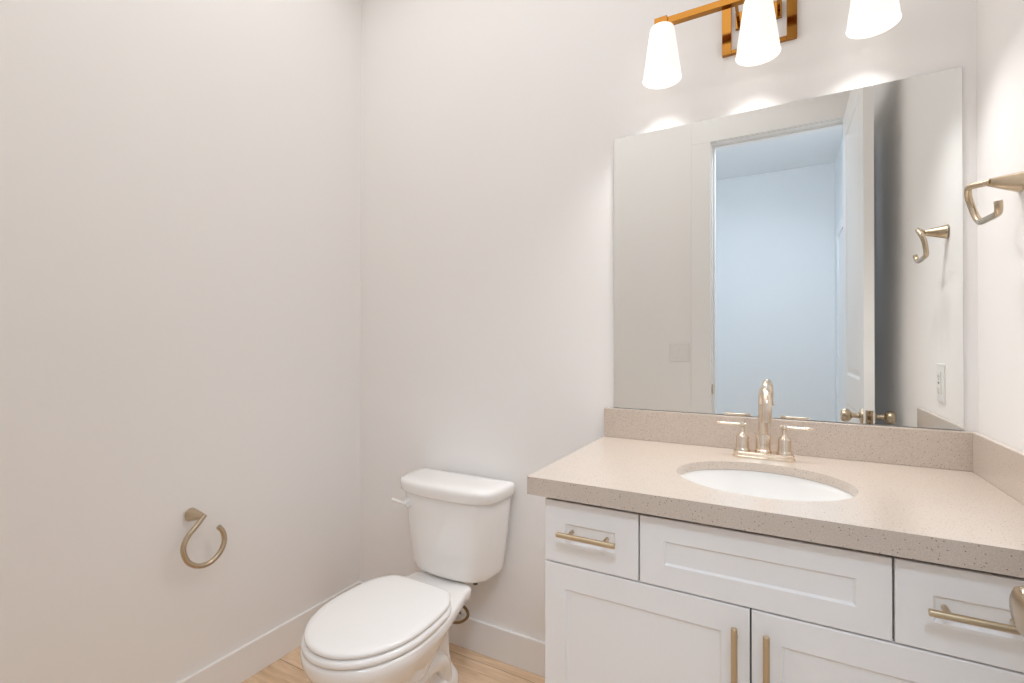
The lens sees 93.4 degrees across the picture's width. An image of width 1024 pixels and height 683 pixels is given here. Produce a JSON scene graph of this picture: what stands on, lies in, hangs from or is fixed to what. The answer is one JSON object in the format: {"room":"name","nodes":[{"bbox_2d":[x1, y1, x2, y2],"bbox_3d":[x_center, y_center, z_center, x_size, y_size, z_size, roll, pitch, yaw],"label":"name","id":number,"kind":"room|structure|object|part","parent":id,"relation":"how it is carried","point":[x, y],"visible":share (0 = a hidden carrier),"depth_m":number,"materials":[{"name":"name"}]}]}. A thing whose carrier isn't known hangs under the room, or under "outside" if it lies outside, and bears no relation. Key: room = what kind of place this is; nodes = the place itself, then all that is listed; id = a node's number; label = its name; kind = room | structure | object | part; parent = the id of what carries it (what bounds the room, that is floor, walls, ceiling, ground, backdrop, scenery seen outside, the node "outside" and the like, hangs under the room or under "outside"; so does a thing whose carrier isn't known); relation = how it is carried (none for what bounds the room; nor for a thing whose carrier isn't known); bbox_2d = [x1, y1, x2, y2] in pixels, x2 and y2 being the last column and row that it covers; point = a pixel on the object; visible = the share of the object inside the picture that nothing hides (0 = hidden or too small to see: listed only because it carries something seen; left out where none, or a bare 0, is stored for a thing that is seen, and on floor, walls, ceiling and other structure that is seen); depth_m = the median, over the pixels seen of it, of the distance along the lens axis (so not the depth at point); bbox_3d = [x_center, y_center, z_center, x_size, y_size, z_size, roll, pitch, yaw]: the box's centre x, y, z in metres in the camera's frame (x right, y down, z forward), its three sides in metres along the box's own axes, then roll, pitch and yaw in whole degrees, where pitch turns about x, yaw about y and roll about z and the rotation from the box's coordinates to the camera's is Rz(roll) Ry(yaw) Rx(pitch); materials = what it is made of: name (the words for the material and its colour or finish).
{"room":"bathroom","nodes":[
{"label":"bathroom","id":0,"kind":"room"},
{"bbox_2d":[0,0,361,682],"bbox_3d":[-1.141,-0.223,1.513,0.100,2.860,1.660,0,-1,29],"label":"wall","id":1,"kind":"structure","parent":0,"point":[180,180],"depth_m":1.52,"materials":[{"name":"white paint"}]},
{"bbox_2d":[180,508,226,568],"bbox_3d":[-1.016,0.637,1.573,0.066,0.189,0.144,0,-1,29],"label":"toilet paper holder","id":2,"kind":"object","parent":1,"relation":"attached to","point":[192,514],"visible":1,"depth_m":1.55,"materials":[{"name":"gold metal"}]},
{"bbox_3d":[-1.026,0.564,1.562,0.059,0.043,0.042,0,-1,29],"label":"post","id":3,"kind":"part","parent":2,"relation":"part of","materials":[{"name":"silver metal"}]},
{"bbox_2d":[177,581,360,682],"bbox_3d":[-1.065,1.147,1.528,0.013,0.122,1.540,0,-1,29],"label":"baseboard","id":4,"kind":"structure","parent":1,"relation":"attached to","point":[244,662],"depth_m":1.76,"materials":[{"name":"white paint"}]},
{"bbox_2d":[242,643,544,682],"bbox_3d":[-0.707,1.224,0.340,3.030,0.050,3.470,0,-1,29],"label":"floor","id":5,"kind":"structure","parent":0,"point":[471,666],"depth_m":1.77,"materials":[{"name":"brown wood"}]},
{"bbox_2d":[300,468,514,682],"bbox_3d":[-0.352,0.861,1.592,0.446,0.696,0.712,0,-1,29],"label":"toilet","id":6,"kind":"object","parent":5,"relation":"on","point":[390,628],"visible":1,"depth_m":1.61,"materials":[{"name":"white ceramic"}]},
{"bbox_3d":[-0.417,0.854,1.474,0.372,0.020,0.444,0,-1,29],"label":"seat","id":7,"kind":"part","parent":6,"relation":"part of","materials":[{"name":"white plastic"}]},
{"bbox_3d":[-0.415,0.831,1.478,0.360,0.022,0.436,0,-1,29],"label":"seat lid","id":8,"kind":"part","parent":6,"relation":"part of","materials":[{"name":"white plastic"}]},
{"bbox_3d":[-0.385,1.038,1.532,0.368,0.342,0.578,0,-1,29],"label":"bowl","id":9,"kind":"part","parent":6,"relation":"part of","materials":[{"name":"white ceramic"}]},
{"bbox_3d":[-0.416,0.608,1.833,0.083,0.036,0.035,0,-1,29],"label":"flush lever","id":10,"kind":"part","parent":6,"relation":"part of","materials":[{"name":"white plastic"}]},
{"bbox_3d":[-0.228,0.543,1.817,0.446,0.055,0.204,0,-1,29],"label":"tank lid","id":11,"kind":"part","parent":6,"relation":"part of","materials":[{"name":"white ceramic"}]},
{"bbox_3d":[-0.226,0.718,1.819,0.418,0.294,0.180,0,-1,29],"label":"tank","id":12,"kind":"part","parent":6,"relation":"part of","materials":[{"name":"white ceramic"}]},
{"bbox_2d":[545,497,1023,682],"bbox_3d":[0.603,0.785,1.143,0.912,0.846,0.603,0,-1,29],"label":"vanity cabinet","id":13,"kind":"object","parent":5,"relation":"on","point":[631,597],"visible":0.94,"depth_m":0.93,"materials":[{"name":"white paint"}]},
{"bbox_3d":[0.165,0.434,1.064,0.134,0.012,0.036,0,-1,29],"label":"handle","id":14,"kind":"part","parent":13,"relation":"part of","materials":[{"name":"beige"}]},
{"bbox_3d":[0.178,0.440,1.089,0.218,0.142,0.020,0,-1,29],"label":"drawer","id":15,"kind":"part","parent":13,"relation":"part of","materials":[{"name":"white paint"}]},
{"bbox_3d":[0.270,0.808,1.034,0.431,0.588,0.020,0,-1,29],"label":"door","id":16,"kind":"part","parent":13,"relation":"part of","materials":[{"name":"white paint"}]},
{"bbox_3d":[0.424,0.625,0.919,0.012,0.170,0.036,0,-1,29],"label":"handle","id":17,"kind":"part","parent":13,"relation":"part of","materials":[{"name":"beige"}]},
{"bbox_3d":[0.463,0.439,0.931,0.427,0.142,0.020,0,-1,29],"label":"drawer","id":18,"kind":"part","parent":13,"relation":"part of","materials":[{"name":"white paint"}]},
{"bbox_3d":[0.471,0.625,0.893,0.012,0.170,0.036,0,-1,29],"label":"handle","id":19,"kind":"part","parent":13,"relation":"part of","materials":[{"name":"beige"}]},
{"bbox_2d":[527,436,1023,577],"bbox_3d":[0.592,0.339,1.162,0.948,0.041,0.588,0,-1,29],"label":"countertop","id":20,"kind":"structure","parent":13,"relation":"on","point":[956,518],"depth_m":0.97,"materials":[{"name":"stone"}]},
{"bbox_2d":[717,385,812,462],"bbox_3d":[0.687,0.218,1.321,0.161,0.203,0.180,0,0,-20],"label":"faucet","id":21,"kind":"object","parent":20,"relation":"on","point":[763,451],"visible":1,"depth_m":1.30,"materials":[{"name":"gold metal"}]},
{"bbox_3d":[0.618,0.230,1.359,0.076,0.008,0.009,0,-1,29],"label":"lever","id":22,"kind":"part","parent":21,"relation":"part of","materials":[{"name":"silver metal"}]},
{"bbox_3d":[0.642,0.264,1.345,0.038,0.077,0.038,0,-1,29],"label":"handle","id":23,"kind":"part","parent":21,"relation":"part of","materials":[{"name":"silver metal"}]},
{"bbox_3d":[0.666,0.209,1.280,0.043,0.185,0.133,0,-1,29],"label":"spout","id":24,"kind":"part","parent":21,"relation":"part of","materials":[{"name":"silver metal"}]},
{"bbox_3d":[0.687,0.311,1.320,0.153,0.018,0.053,0,-1,29],"label":"plate","id":25,"kind":"part","parent":21,"relation":"part of","materials":[{"name":"silver metal"}]},
{"bbox_3d":[0.731,0.263,1.296,0.038,0.077,0.038,0,-1,29],"label":"handle","id":26,"kind":"part","parent":21,"relation":"part of","materials":[{"name":"silver metal"}]},
{"bbox_3d":[0.756,0.230,1.283,0.076,0.008,0.009,0,-1,29],"label":"lever","id":27,"kind":"part","parent":21,"relation":"part of","materials":[{"name":"silver metal"}]},
{"bbox_2d":[680,469,853,500],"bbox_3d":[0.577,0.422,1.119,0.407,0.165,0.348,0,-1,29],"label":"sink","id":28,"kind":"object","parent":20,"relation":"in","point":[744,482],"visible":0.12,"depth_m":1.25,"materials":[{"name":"white ceramic"}]},
{"bbox_2d":[973,433,1023,504],"bbox_3d":[1.009,0.269,0.951,0.015,0.097,0.520,0,-1,29],"label":"side splash","id":29,"kind":"object","parent":20,"relation":"on","point":[1000,464],"visible":1,"depth_m":1.04,"materials":[{"name":"stone"}]},
{"bbox_3d":[0.490,0.724,0.938,0.876,0.728,0.018,0,-1,29],"label":"frame","id":30,"kind":"part","parent":13,"relation":"part of","materials":[{"name":"grey wood"}]},
{"bbox_3d":[0.649,0.807,0.825,0.428,0.588,0.020,0,-1,29],"label":"door","id":31,"kind":"part","parent":13,"relation":"part of","materials":[{"name":"white paint"}]},
{"bbox_3d":[0.745,0.438,0.775,0.210,0.142,0.020,0,-1,29],"label":"drawer","id":32,"kind":"part","parent":13,"relation":"part of","materials":[{"name":"white paint"}]},
{"bbox_3d":[0.732,0.433,0.751,0.134,0.012,0.036,0,-1,29],"label":"handle","id":33,"kind":"part","parent":13,"relation":"part of","materials":[{"name":"beige"}]},
{"bbox_2d":[359,0,977,641],"bbox_3d":[0.252,-0.218,1.748,2.310,2.860,0.100,0,-1,29],"label":"wall","id":34,"kind":"structure","parent":0,"point":[489,128],"depth_m":1.82,"materials":[{"name":"white paint"}]},
{"bbox_2d":[359,581,544,677],"bbox_3d":[-0.174,1.151,1.907,1.180,0.122,0.013,0,-1,29],"label":"baseboard","id":35,"kind":"structure","parent":34,"relation":"attached to","point":[524,652],"depth_m":1.83,"materials":[{"name":"white paint"}]},
{"bbox_2d":[450,605,469,627],"bbox_3d":[-0.211,0.991,1.883,0.188,0.257,0.086,0,-1,38],"label":"supplies","id":36,"kind":"object","parent":34,"relation":"attached to","point":[464,606],"visible":0.33,"depth_m":1.81,"materials":[{"name":"brown metal"}]},
{"bbox_2d":[643,0,901,88],"bbox_3d":[0.694,-0.930,1.363,0.633,0.265,0.156,0,-1,29],"label":"vanity light","id":37,"kind":"object","parent":34,"relation":"attached to","point":[759,41],"visible":1,"depth_m":1.38,"materials":[{"name":"white glass"}]},
{"bbox_2d":[654,15,667,24],"bbox_3d":[0.457,-0.968,1.470,0.038,0.020,0.038,0,-1,29],"label":"socket","id":38,"kind":"object","parent":37,"relation":"attached to","point":[664,19],"depth_m":1.45,"materials":[{"name":"gold metal"}]},
{"bbox_3d":[0.457,-0.876,1.469,0.114,0.159,0.114,0,-1,29],"label":"lamp shade","id":39,"kind":"part","parent":37,"relation":"part of","materials":[{"name":"white glass"}]},
{"bbox_3d":[0.659,-0.968,1.413,0.008,0.018,0.076,0,-1,29],"label":"arm","id":40,"kind":"part","parent":37,"relation":"part of","materials":[{"name":"gold metal"}]},
{"bbox_3d":[0.684,-0.877,1.344,0.114,0.159,0.114,0,-1,29],"label":"lamp shade","id":41,"kind":"part","parent":37,"relation":"part of","materials":[{"name":"white glass"}]},
{"bbox_3d":[0.728,-0.964,1.426,0.197,0.194,0.014,0,-1,29],"label":"frame","id":42,"kind":"part","parent":37,"relation":"part of","materials":[{"name":"gold metal"}]},
{"bbox_3d":[0.911,-0.877,1.218,0.114,0.159,0.114,0,-1,29],"label":"lamp shade","id":43,"kind":"part","parent":37,"relation":"part of","materials":[{"name":"white glass"}]},
{"bbox_2d":[614,67,963,429],"bbox_3d":[0.736,-0.233,1.420,0.889,0.907,0.006,0,-1,29],"label":"wall mirror","id":44,"kind":"object","parent":34,"relation":"attached to","point":[809,251],"visible":0.93,"depth_m":1.37,"materials":[{"name":"grey mirror"}]},
{"bbox_2d":[604,407,978,471],"bbox_3d":[0.731,0.272,1.411,0.948,0.097,0.018,0,-1,29],"label":"backsplash","id":45,"kind":"structure","parent":34,"relation":"attached to","point":[919,447],"depth_m":1.33,"materials":[{"name":"stone"}]},
{"bbox_2d":[976,0,1023,451],"bbox_3d":[0.793,-0.227,0.443,0.100,2.860,1.660,0,-1,29],"label":"wall","id":46,"kind":"structure","parent":0,"point":[999,23],"depth_m":1.07,"materials":[{"name":"white paint"}]},
{"bbox_2d":[964,171,1023,224],"bbox_3d":[0.994,-0.294,0.982,0.077,0.100,0.141,0,0,21],"label":"towel hook","id":47,"kind":"object","parent":46,"relation":"attached to","point":[1014,182],"visible":1,"depth_m":0.98,"materials":[{"name":"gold metal"}]},
{"bbox_3d":[1.009,-0.323,0.988,0.058,0.041,0.041,0,-1,29],"label":"post","id":48,"kind":"part","parent":47,"relation":"part of","materials":[{"name":"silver metal"}]},
{"bbox_2d":[1009,585,1023,636],"bbox_3d":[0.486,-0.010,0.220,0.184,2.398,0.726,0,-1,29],"label":"door knob","id":49,"kind":"object","parent":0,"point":[1016,599],"depth_m":0.53,"materials":[{"name":"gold metal"}]}
]}

